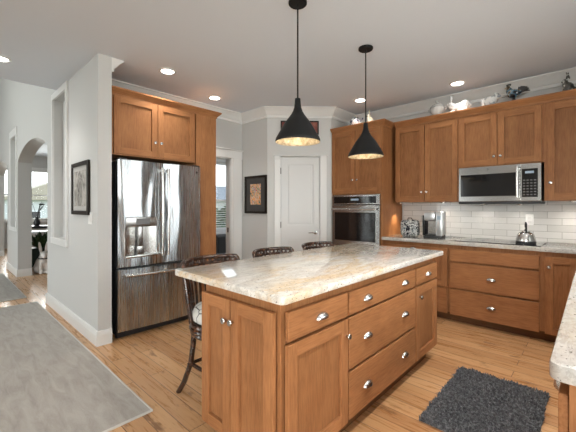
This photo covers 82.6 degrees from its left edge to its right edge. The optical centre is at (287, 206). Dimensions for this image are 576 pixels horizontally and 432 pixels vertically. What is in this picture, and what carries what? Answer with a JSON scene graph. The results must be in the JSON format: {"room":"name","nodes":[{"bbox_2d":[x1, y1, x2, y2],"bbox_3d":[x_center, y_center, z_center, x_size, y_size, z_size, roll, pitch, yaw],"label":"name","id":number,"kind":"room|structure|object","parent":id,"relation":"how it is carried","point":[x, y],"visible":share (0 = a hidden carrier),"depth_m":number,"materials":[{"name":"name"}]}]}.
{"room":"kitchen","nodes":[
{"label":"kitchen","id":0,"kind":"room"},
{"bbox_2d":[4,156,46,248],"bbox_3d":[-10.285,-1.200,8.839,0.100,5.000,7.500,0,0,43],"label":"wall","id":1,"kind":"structure","parent":0,"point":[38,161],"depth_m":10.88,"materials":[{"name":"grey paint"}]},
{"bbox_2d":[4,167,46,222],"bbox_3d":[-8.456,-0.400,10.757,0.120,1.800,1.600,0,0,43],"label":"window","id":2,"kind":"structure","parent":1,"relation":"in","point":[40,170],"depth_m":10.93,"materials":[{"name":"white paint"}]},
{"bbox_2d":[35,142,46,156],"bbox_3d":[-5.470,-1.750,8.137,8.100,0.100,1.960,0,0,43],"label":"ceiling","id":3,"kind":"structure","parent":0,"point":[42,151],"depth_m":10.05,"materials":[{"name":"white paint"}]},
{"bbox_2d":[0,53,111,330],"bbox_3d":[-5.439,-1.200,6.624,10.210,5.000,0.210,0,0,43],"label":"wall","id":4,"kind":"structure","parent":0,"point":[79,275],"depth_m":3.72,"materials":[{"name":"grey paint"}]},
{"bbox_2d":[9,127,16,231],"bbox_3d":[-5.362,-0.520,6.390,0.818,1.960,0.027,0,0,43],"label":"trim","id":5,"kind":"structure","parent":4,"relation":"attached to","point":[13,133],"depth_m":6.28,"materials":[{"name":"white paint"}]},
{"bbox_2d":[6,262,31,276],"bbox_3d":[-5.419,1.230,6.594,1.312,0.140,0.226,0,0,43],"label":"baseboard","id":6,"kind":"structure","parent":4,"relation":"attached to","point":[17,272],"depth_m":6.19,"materials":[{"name":"white paint"}]},
{"bbox_2d":[50,81,68,246],"bbox_3d":[-2.781,-0.489,3.983,0.738,1.898,0.027,0,0,43],"label":"trim","id":7,"kind":"structure","parent":4,"relation":"attached to","point":[64,87],"depth_m":3.75,"materials":[{"name":"white paint"}]},
{"bbox_2d":[46,292,111,346],"bbox_3d":[-2.457,1.230,3.832,2.072,0.140,0.226,0,0,43],"label":"baseboard","id":8,"kind":"structure","parent":4,"relation":"attached to","point":[102,337],"depth_m":3.36,"materials":[{"name":"white paint"}]},
{"bbox_2d":[71,159,89,214],"bbox_3d":[-2.156,-0.193,3.402,0.575,0.545,0.025,0,0,43],"label":"framed picture","id":9,"kind":"object","parent":4,"relation":"attached to","point":[80,171],"visible":1,"depth_m":3.38,"materials":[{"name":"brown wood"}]},
{"bbox_2d":[74,169,85,205],"bbox_3d":[-2.157,-0.193,3.401,0.395,0.365,0.002,0,0,43],"label":"artwork","id":10,"kind":"object","parent":9,"relation":"attached to","point":[79,174],"depth_m":3.39},
{"bbox_2d":[88,212,92,223],"bbox_3d":[-1.933,0.110,3.205,0.116,0.116,0.009,0,0,43],"label":"light switch","id":11,"kind":"object","parent":4,"relation":"attached to","point":[90,217],"visible":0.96,"depth_m":3.18,"materials":[{"name":"white plastic"}]},
{"bbox_2d":[112,57,575,123],"bbox_3d":[0.649,-1.373,3.223,4.687,0.135,3.600,0,0,43],"label":"trim","id":12,"kind":"structure","parent":4,"relation":"attached to","point":[553,79],"depth_m":4.47,"materials":[{"name":"white paint"}]},
{"bbox_2d":[112,119,241,161],"bbox_3d":[-1.494,-0.070,4.435,0.100,2.740,2.150,0,0,43],"label":"wall","id":13,"kind":"structure","parent":0,"point":[228,134],"depth_m":4.99,"materials":[{"name":"grey paint"}]},
{"bbox_2d":[112,85,197,164],"bbox_3d":[-1.628,-0.858,3.756,0.616,0.665,0.962,0,0,43],"label":"upper cabinet","id":14,"kind":"object","parent":13,"relation":"attached to","point":[145,127],"visible":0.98,"depth_m":3.53,"materials":[{"name":"brown wood"}]},
{"bbox_2d":[216,146,242,259],"bbox_3d":[-1.152,0.207,4.772,0.140,2.185,1.170,0,0,43],"label":"trim","id":15,"kind":"structure","parent":13,"relation":"attached to","point":[233,157],"depth_m":5.05,"materials":[{"name":"white paint"}]},
{"bbox_2d":[242,118,266,258],"bbox_3d":[-0.479,-0.070,5.027,0.577,2.740,0.100,0,0,43],"label":"wall","id":16,"kind":"structure","parent":0,"point":[254,134],"depth_m":5.00,"materials":[{"name":"grey paint"}]},
{"bbox_2d":[244,175,266,213],"bbox_3d":[-0.491,-0.187,4.953,0.495,0.570,0.025,0,0,43],"label":"framed picture","id":17,"kind":"object","parent":16,"relation":"attached to","point":[255,187],"visible":1,"depth_m":4.95,"materials":[{"name":"brown wood"}]},
{"bbox_2d":[250,184,260,204],"bbox_3d":[-0.492,-0.192,4.953,0.235,0.310,0.002,0,0,43],"label":"artwork","id":18,"kind":"object","parent":17,"relation":"attached to","point":[255,189],"depth_m":4.95},
{"bbox_2d":[0,246,558,431],"bbox_3d":[-3.596,1.350,3.695,17.100,0.100,9.500,0,0,43],"label":"floor","id":19,"kind":"structure","parent":0,"point":[152,363],"depth_m":2.67,"materials":[{"name":"brown wood"}]},
{"bbox_2d":[0,273,26,301],"bbox_3d":[-5.484,1.293,4.625,2.470,0.012,2.485,0,0,43],"label":"area rug","id":20,"kind":"object","parent":19,"relation":"on","point":[9,291],"visible":1,"depth_m":5.00,"materials":[{"name":"beige carpet"}]},
{"bbox_2d":[32,231,46,266],"bbox_3d":[-5.309,0.907,7.497,0.771,0.786,1.021,0,0,43],"label":"plant","id":21,"kind":"object","parent":19,"relation":"on","point":[38,238],"visible":0.23,"depth_m":7.15,"materials":[{"name":"green plant"}]},
{"bbox_2d":[32,225,46,232],"bbox_3d":[-5.572,0.870,8.101,0.500,0.860,1.650,0,0,43],"label":"console table","id":22,"kind":"object","parent":19,"relation":"on","point":[33,226],"visible":0.02,"depth_m":7.61,"materials":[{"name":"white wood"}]},
{"bbox_2d":[32,202,44,225],"bbox_3d":[-5.895,0.149,7.744,0.285,0.580,0.261,0,0,43],"label":"vase","id":23,"kind":"object","parent":22,"relation":"on","point":[37,222],"visible":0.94,"depth_m":7.71,"materials":[{"name":"black ceramic"}]},
{"bbox_2d":[32,230,46,232],"bbox_3d":[-5.572,0.585,8.101,0.460,0.030,1.610,0,0,43],"label":"shelf","id":24,"kind":"object","parent":22,"relation":"attached to","point":[41,231],"depth_m":7.63,"materials":[{"name":"white plastic"}]},
{"bbox_2d":[33,242,46,273],"bbox_3d":[-4.850,0.991,6.478,0.427,0.630,0.276,0,0,43],"label":"statue","id":25,"kind":"object","parent":19,"relation":"on","point":[40,266],"visible":0.8,"depth_m":6.37,"materials":[{"name":"white ceramic"}]},
{"bbox_2d":[0,302,152,431],"bbox_3d":[-3.004,1.293,2.350,3.500,0.012,2.540,0,0,43],"label":"area rug","id":26,"kind":"object","parent":19,"relation":"on","point":[50,381],"visible":1,"depth_m":2.41,"materials":[{"name":"beige carpet"}]},
{"bbox_2d":[112,157,199,338],"bbox_3d":[-1.544,0.407,3.713,0.756,1.785,0.916,0,0,43],"label":"refrigerator","id":27,"kind":"object","parent":19,"relation":"on","point":[156,206],"visible":0.89,"depth_m":3.42,"materials":[{"name":"silver metal"}]},
{"bbox_2d":[185,107,221,290],"bbox_3d":[-1.181,0.055,4.235,0.616,2.490,0.347,0,0,43],"label":"tall cabinet","id":28,"kind":"object","parent":19,"relation":"on","point":[205,119],"visible":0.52,"depth_m":4.04,"materials":[{"name":"brown wood"}]},
{"bbox_2d":[176,254,239,393],"bbox_3d":[-0.465,0.840,2.348,0.549,0.937,0.516,0,0,43],"label":"counter stool","id":29,"kind":"object","parent":19,"relation":"on","point":[194,312],"visible":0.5,"depth_m":2.29,"materials":[{"name":"dark wood"},{"name":"white fabric"}]},
{"bbox_2d":[192,301,201,325],"bbox_3d":[-0.446,0.728,2.330,0.456,0.135,0.456,0,0,43],"label":"cushion","id":30,"kind":"object","parent":29,"relation":"on","point":[196,309],"depth_m":2.21,"materials":[{"name":"white fabric"}]},
{"bbox_2d":[216,234,225,259],"bbox_3d":[-1.211,0.900,6.530,0.261,0.720,0.600,0,0,43],"label":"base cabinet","id":31,"kind":"object","parent":19,"relation":"on","point":[220,238],"visible":0.11,"depth_m":6.30,"materials":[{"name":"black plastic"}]},
{"bbox_2d":[252,246,293,257],"bbox_3d":[-0.025,0.840,2.820,0.549,0.937,0.516,0,0,43],"label":"counter stool","id":32,"kind":"object","parent":19,"relation":"on","point":[276,250],"visible":0.22,"depth_m":3.02,"materials":[{"name":"wood"}]},
{"bbox_2d":[202,284,351,431],"bbox_3d":[-0.077,0.859,1.795,0.652,0.882,0.562,0,0,43],"label":"base cabinet","id":33,"kind":"object","parent":19,"relation":"on","point":[267,366],"visible":0.97,"depth_m":1.61,"materials":[{"name":"brown wood"}]},
{"bbox_2d":[301,241,333,249],"bbox_3d":[0.414,0.840,3.292,0.549,0.937,0.516,0,0,43],"label":"counter stool","id":34,"kind":"object","parent":19,"relation":"on","point":[309,245],"visible":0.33,"depth_m":3.51,"materials":[{"name":"wood"}]},
{"bbox_2d":[330,118,401,245],"bbox_3d":[1.154,0.080,4.751,0.852,2.440,0.666,0,0,43],"label":"tall cabinet","id":35,"kind":"object","parent":19,"relation":"on","point":[350,176],"visible":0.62,"depth_m":4.51,"materials":[{"name":"brown wood"}]},
{"bbox_2d":[348,116,362,124],"bbox_3d":[0.969,-1.224,4.701,0.162,0.166,0.207,0,0,-10],"label":"teapot","id":36,"kind":"object","parent":35,"relation":"on","point":[355,120],"visible":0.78,"depth_m":4.64,"materials":[{"name":"ceramic"}]},
{"bbox_2d":[350,118,360,124],"bbox_3d":[0.968,-1.204,4.704,0.162,0.126,0.161,0,0,43],"label":"pot","id":37,"kind":"object","parent":36,"relation":"on","point":[354,120],"depth_m":4.64,"materials":[{"name":"white ceramic"}]},
{"bbox_2d":[331,194,380,244],"bbox_3d":[1.099,0.195,4.732,0.752,0.730,0.649,0,0,43],"label":"wall oven","id":38,"kind":"object","parent":35,"relation":"in","point":[355,218],"visible":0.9,"depth_m":4.52,"materials":[{"name":"silver metal"}]},
{"bbox_2d":[366,110,373,120],"bbox_3d":[1.138,-1.240,4.542,0.103,0.209,0.066,0,0,13],"label":"rabbit figurine","id":39,"kind":"object","parent":35,"relation":"on","point":[370,118],"visible":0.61,"depth_m":4.52,"materials":[{"name":"beige ceramic"}]},
{"bbox_2d":[338,265,414,431],"bbox_3d":[0.432,0.859,2.342,0.648,0.882,0.933,0,0,43],"label":"base cabinet","id":40,"kind":"object","parent":19,"relation":"on","point":[381,308],"visible":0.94,"depth_m":2.06,"materials":[{"name":"brown wood"}]},
{"bbox_2d":[175,243,442,304],"bbox_3d":[0.331,0.400,2.434,0.927,0.035,2.028,0,0,43],"label":"countertop","id":41,"kind":"structure","parent":40,"relation":"on","point":[291,277],"depth_m":2.00,"materials":[{"name":"beige stone"}]},
{"bbox_2d":[383,240,450,319],"bbox_3d":[1.730,0.864,4.221,0.817,0.872,0.658,0,0,43],"label":"base cabinet","id":42,"kind":"object","parent":19,"relation":"on","point":[443,261],"visible":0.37,"depth_m":3.79,"materials":[{"name":"brown wood"}]},
{"bbox_2d":[406,258,436,373],"bbox_3d":[0.910,0.859,2.853,0.652,0.882,0.466,0,0,43],"label":"base cabinet","id":43,"kind":"object","parent":19,"relation":"on","point":[425,286],"visible":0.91,"depth_m":2.64,"materials":[{"name":"brown wood"}]},
{"bbox_2d":[419,366,550,431],"bbox_3d":[1.294,1.282,2.120,0.606,0.036,0.923,0,0,43],"label":"mat","id":44,"kind":"object","parent":19,"relation":"on","point":[472,400],"visible":1,"depth_m":2.10,"materials":[{"name":"grey carpet"}]},
{"bbox_2d":[450,245,541,338],"bbox_3d":[2.333,0.864,3.658,0.833,0.872,0.658,0,0,43],"label":"base cabinet","id":45,"kind":"object","parent":19,"relation":"on","point":[493,288],"visible":0.96,"depth_m":3.40,"materials":[{"name":"brown wood"}]},
{"bbox_2d":[381,234,575,253],"bbox_3d":[2.390,0.406,3.605,2.622,0.042,0.643,0,0,43],"label":"countertop","id":46,"kind":"structure","parent":45,"relation":"on","point":[569,248],"depth_m":3.47,"materials":[{"name":"stone"}]},
{"bbox_2d":[401,218,418,235],"bbox_3d":[1.604,0.262,4.315,0.230,0.245,0.140,0,0,33],"label":"appliance cozy","id":47,"kind":"object","parent":46,"relation":"on","point":[409,227],"visible":1,"depth_m":4.25,"materials":[{"name":"multicoloured fabric"}]},
{"bbox_2d":[422,212,445,238],"bbox_3d":[1.826,0.222,4.120,0.245,0.325,0.260,0,0,35],"label":"coffee maker","id":48,"kind":"object","parent":46,"relation":"on","point":[433,223],"visible":0.99,"depth_m":4.04,"materials":[{"name":"silver plastic"}]},
{"bbox_2d":[455,237,545,246],"bbox_3d":[2.334,0.381,3.621,0.775,0.008,0.500,0,0,43],"label":"cooktop","id":49,"kind":"object","parent":46,"relation":"in","point":[478,240],"visible":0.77,"depth_m":3.59,"materials":[{"name":"black glass"}]},
{"bbox_2d":[515,222,536,243],"bbox_3d":[2.484,0.267,3.426,0.179,0.220,0.179,0,0,-19],"label":"kettle","id":50,"kind":"object","parent":49,"relation":"on","point":[523,237],"visible":1,"depth_m":3.37,"materials":[{"name":"silver metal"}]},
{"bbox_2d":[541,252,575,341],"bbox_3d":[2.758,0.864,3.260,0.332,0.872,0.660,0,0,43],"label":"base cabinet","id":51,"kind":"object","parent":19,"relation":"on","point":[558,270],"visible":0.83,"depth_m":3.09,"materials":[{"name":"brown wood"}]},
{"bbox_2d":[553,379,575,431],"bbox_3d":[1.415,0.864,1.156,0.678,0.872,1.480,0,0,43],"label":"base cabinet","id":52,"kind":"object","parent":19,"relation":"on","point":[566,394],"visible":0.43,"depth_m":0.83,"materials":[{"name":"brown wood"}]},
{"bbox_3d":[2.394,0.864,2.209,0.680,0.872,1.392,0,0,43],"label":"base cabinet","id":53,"kind":"object","parent":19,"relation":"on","visible":0},
{"bbox_2d":[549,271,575,385],"bbox_3d":[1.887,0.406,1.644,0.683,0.042,2.909,0,0,43],"label":"countertop","id":54,"kind":"structure","parent":53,"relation":"on","point":[562,363],"depth_m":0.90,"materials":[{"name":"stone"}]},
{"bbox_2d":[0,0,575,114],"bbox_3d":[-0.455,-1.500,0.575,8.250,0.120,9.220,0,0,43],"label":"ceiling","id":55,"kind":"structure","parent":0,"point":[243,53],"depth_m":2.91,"materials":[{"name":"white paint"}]},
{"bbox_2d":[0,55,11,62],"bbox_3d":[-2.785,-1.435,3.172,0.176,0.010,0.176,0,0,43],"label":"recessed light","id":56,"kind":"object","parent":55,"relation":"in","point":[2,58],"visible":1,"depth_m":3.19,"materials":[{"name":"white paint"}]},
{"bbox_2d":[159,67,175,74],"bbox_3d":[-1.274,-1.435,3.472,0.176,0.010,0.176,0,0,43],"label":"recessed light","id":57,"kind":"object","parent":55,"relation":"in","point":[168,71],"visible":1,"depth_m":3.47,"materials":[{"name":"white"}]},
{"bbox_2d":[208,95,220,99],"bbox_3d":[-0.964,-1.435,4.318,0.176,0.010,0.176,0,0,43],"label":"recessed light","id":58,"kind":"object","parent":55,"relation":"in","point":[212,97],"visible":1,"depth_m":4.30,"materials":[{"name":"white"}]},
{"bbox_2d":[275,0,319,145],"bbox_3d":[0.068,-0.947,2.302,0.316,0.984,0.316,0,0,43],"label":"pendant lamp","id":59,"kind":"object","parent":55,"relation":"hanging from","point":[297,130],"visible":1,"depth_m":2.25,"materials":[{"name":"black metal"}]},
{"bbox_2d":[354,98,366,101],"bbox_3d":[0.971,-1.435,4.414,0.176,0.010,0.176,0,0,43],"label":"recessed light","id":60,"kind":"object","parent":55,"relation":"in","point":[356,99],"visible":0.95,"depth_m":4.41,"materials":[{"name":"white"}]},
{"bbox_2d":[348,44,383,158],"bbox_3d":[0.703,-0.947,2.968,0.316,0.984,0.316,0,0,43],"label":"pendant lamp","id":61,"kind":"object","parent":55,"relation":"hanging from","point":[366,146],"visible":1,"depth_m":2.92,"materials":[{"name":"black metal"}]},
{"bbox_2d":[449,80,465,85],"bbox_3d":[1.968,-1.435,3.812,0.176,0.010,0.176,0,0,43],"label":"recessed light","id":62,"kind":"object","parent":55,"relation":"in","point":[459,82],"visible":1,"depth_m":3.81,"materials":[{"name":"white"}]},
{"bbox_2d":[267,118,330,255],"bbox_3d":[0.166,-0.070,4.860,0.940,2.740,0.100,0,0,-2],"label":"wall","id":63,"kind":"structure","parent":0,"point":[273,124],"depth_m":4.80,"materials":[{"name":"grey paint"}]},
{"bbox_2d":[280,157,318,251],"bbox_3d":[0.176,0.280,4.805,0.576,2.024,0.102,0,0,-2],"label":"door","id":64,"kind":"structure","parent":63,"relation":"in","point":[299,224],"depth_m":4.82,"materials":[{"name":"white paint"}]},
{"bbox_2d":[281,121,318,134],"bbox_3d":[0.171,-1.160,4.798,0.560,0.200,0.026,0,0,-2],"label":"framed picture","id":65,"kind":"object","parent":63,"relation":"attached to","point":[315,124],"visible":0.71,"depth_m":4.80,"materials":[{"name":"brown wood"}]},
{"bbox_2d":[273,155,327,246],"bbox_3d":[0.183,0.270,4.844,0.803,2.060,0.134,0,0,-2],"label":"trim","id":66,"kind":"structure","parent":63,"relation":"attached to","point":[322,158],"depth_m":4.80,"materials":[{"name":"white paint"}]},
{"bbox_2d":[331,118,348,241],"bbox_3d":[0.818,-0.070,5.093,0.100,2.740,0.635,0,0,43],"label":"wall","id":67,"kind":"structure","parent":0,"point":[334,123],"depth_m":4.83,"materials":[{"name":"grey paint"}]},
{"bbox_2d":[389,83,575,243],"bbox_3d":[2.360,-0.070,4.151,3.650,2.740,0.110,0,0,43],"label":"wall","id":68,"kind":"structure","parent":0,"point":[554,221],"depth_m":3.90,"materials":[{"name":"white tile"}]},
{"bbox_2d":[394,111,458,202],"bbox_3d":[1.845,-0.602,4.288,0.786,1.076,0.391,0,0,43],"label":"upper cabinet","id":69,"kind":"object","parent":68,"relation":"attached to","point":[427,147],"visible":0.99,"depth_m":4.14,"materials":[{"name":"brown wood"}]},
{"bbox_2d":[428,101,445,114],"bbox_3d":[1.880,-1.240,4.133,0.168,0.198,0.168,0,0,-4],"label":"tureen","id":70,"kind":"object","parent":69,"relation":"on","point":[437,108],"visible":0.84,"depth_m":4.08,"materials":[{"name":"white ceramic"}]},
{"bbox_2d":[430,106,443,114],"bbox_3d":[1.880,-1.196,4.133,0.164,0.111,0.164,0,0,43],"label":"bowl","id":71,"kind":"object","parent":70,"relation":"on","point":[434,110],"depth_m":4.08,"materials":[{"name":"white ceramic"}]},
{"bbox_2d":[457,95,543,167],"bbox_3d":[2.429,-0.800,3.744,0.810,0.680,0.391,0,0,43],"label":"upper cabinet","id":72,"kind":"object","parent":68,"relation":"attached to","point":[511,132],"visible":0.98,"depth_m":3.59,"materials":[{"name":"brown wood"}]},
{"bbox_2d":[447,96,471,111],"bbox_3d":[2.062,-1.251,3.962,0.283,0.218,0.107,0,0,43],"label":"rabbit figurine","id":73,"kind":"object","parent":72,"relation":"on","point":[465,104],"visible":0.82,"depth_m":3.92,"materials":[{"name":"white ceramic"}]},
{"bbox_2d":[480,92,500,105],"bbox_3d":[2.309,-1.215,3.733,0.209,0.150,0.085,0,0,43],"label":"figurine","id":74,"kind":"object","parent":72,"relation":"on","point":[493,99],"visible":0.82,"depth_m":3.70,"materials":[{"name":"grey ceramic"}]},
{"bbox_2d":[459,162,544,203],"bbox_3d":[2.405,-0.244,3.721,0.775,0.421,0.446,0,0,43],"label":"microwave","id":75,"kind":"object","parent":72,"relation":"attached to","point":[514,183],"visible":0.99,"depth_m":3.56,"materials":[{"name":"silver metal"}]},
{"bbox_2d":[505,84,529,99],"bbox_3d":[2.488,-1.249,3.566,0.236,0.217,0.102,0,0,43],"label":"rooster figurine","id":76,"kind":"object","parent":72,"relation":"on","point":[511,93],"visible":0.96,"depth_m":3.55,"materials":[{"name":"ceramic"}]},
{"bbox_2d":[526,214,533,224],"bbox_3d":[2.737,0.145,3.717,0.074,0.120,0.008,0,0,43],"label":"wall outlet","id":77,"kind":"object","parent":68,"relation":"attached to","point":[529,218],"visible":0.94,"depth_m":3.71,"materials":[{"name":"white plastic"}]},
{"bbox_2d":[544,89,575,200],"bbox_3d":[2.960,-0.602,3.249,0.642,1.076,0.391,0,0,43],"label":"upper cabinet","id":78,"kind":"object","parent":68,"relation":"attached to","point":[559,107],"visible":1,"depth_m":3.27,"materials":[{"name":"brown wood"}]},
{"bbox_2d":[561,72,575,90],"bbox_3d":[2.801,-1.241,3.274,0.117,0.212,0.065,0,0,43],"label":"rabbit figurine","id":79,"kind":"object","parent":78,"relation":"on","point":[566,85],"visible":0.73,"depth_m":3.27,"materials":[{"name":"grey ceramic"}]},
{"bbox_3d":[-1.706,0.000,6.308,0.100,2.600,3.100,0,0,43],"label":"wall","id":80,"kind":"structure","parent":0,"visible":0},
{"bbox_2d":[216,158,225,233],"bbox_3d":[-1.275,-0.220,6.727,0.120,1.560,1.500,0,0,43],"label":"window","id":81,"kind":"structure","parent":80,"relation":"in","point":[220,230],"depth_m":6.61,"materials":[{"name":"white paint"}]},
{"bbox_2d":[216,199,225,228],"bbox_3d":[-1.266,0.140,6.718,0.025,0.580,1.210,0,0,43],"label":"blind","id":82,"kind":"object","parent":81,"relation":"attached to","point":[217,200],"depth_m":6.62,"materials":[{"name":"white plastic"}]},
{"label":"outside","id":83,"kind":"structure","parent":0,"visible":0},
{"bbox_3d":[-14.627,2.550,13.640,80.000,0.100,80.000,0,0,43],"label":"ground","id":84,"kind":"structure","parent":83,"visible":0},
{"bbox_2d":[4,183,46,218],"bbox_3d":[-19.702,0.200,27.260,7.600,4.600,7.600,0,0,43],"label":"house","id":85,"kind":"structure","parent":84,"relation":"on","point":[41,189],"depth_m":23.71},
{"bbox_2d":[216,186,225,226],"bbox_3d":[-4.577,0.500,23.684,8.600,4.000,7.600,0,0,-12],"label":"house","id":86,"kind":"structure","parent":84,"relation":"on","point":[220,190],"depth_m":21.27,"materials":[{"name":"white"}]},
{"bbox_2d":[216,208,225,227],"bbox_3d":[-2.444,1.236,11.473,2.738,2.529,2.772,0,0,43],"label":"shrub","id":87,"kind":"object","parent":84,"relation":"on","point":[221,209],"visible":0.06,"depth_m":10.87,"materials":[{"name":"green plant"}]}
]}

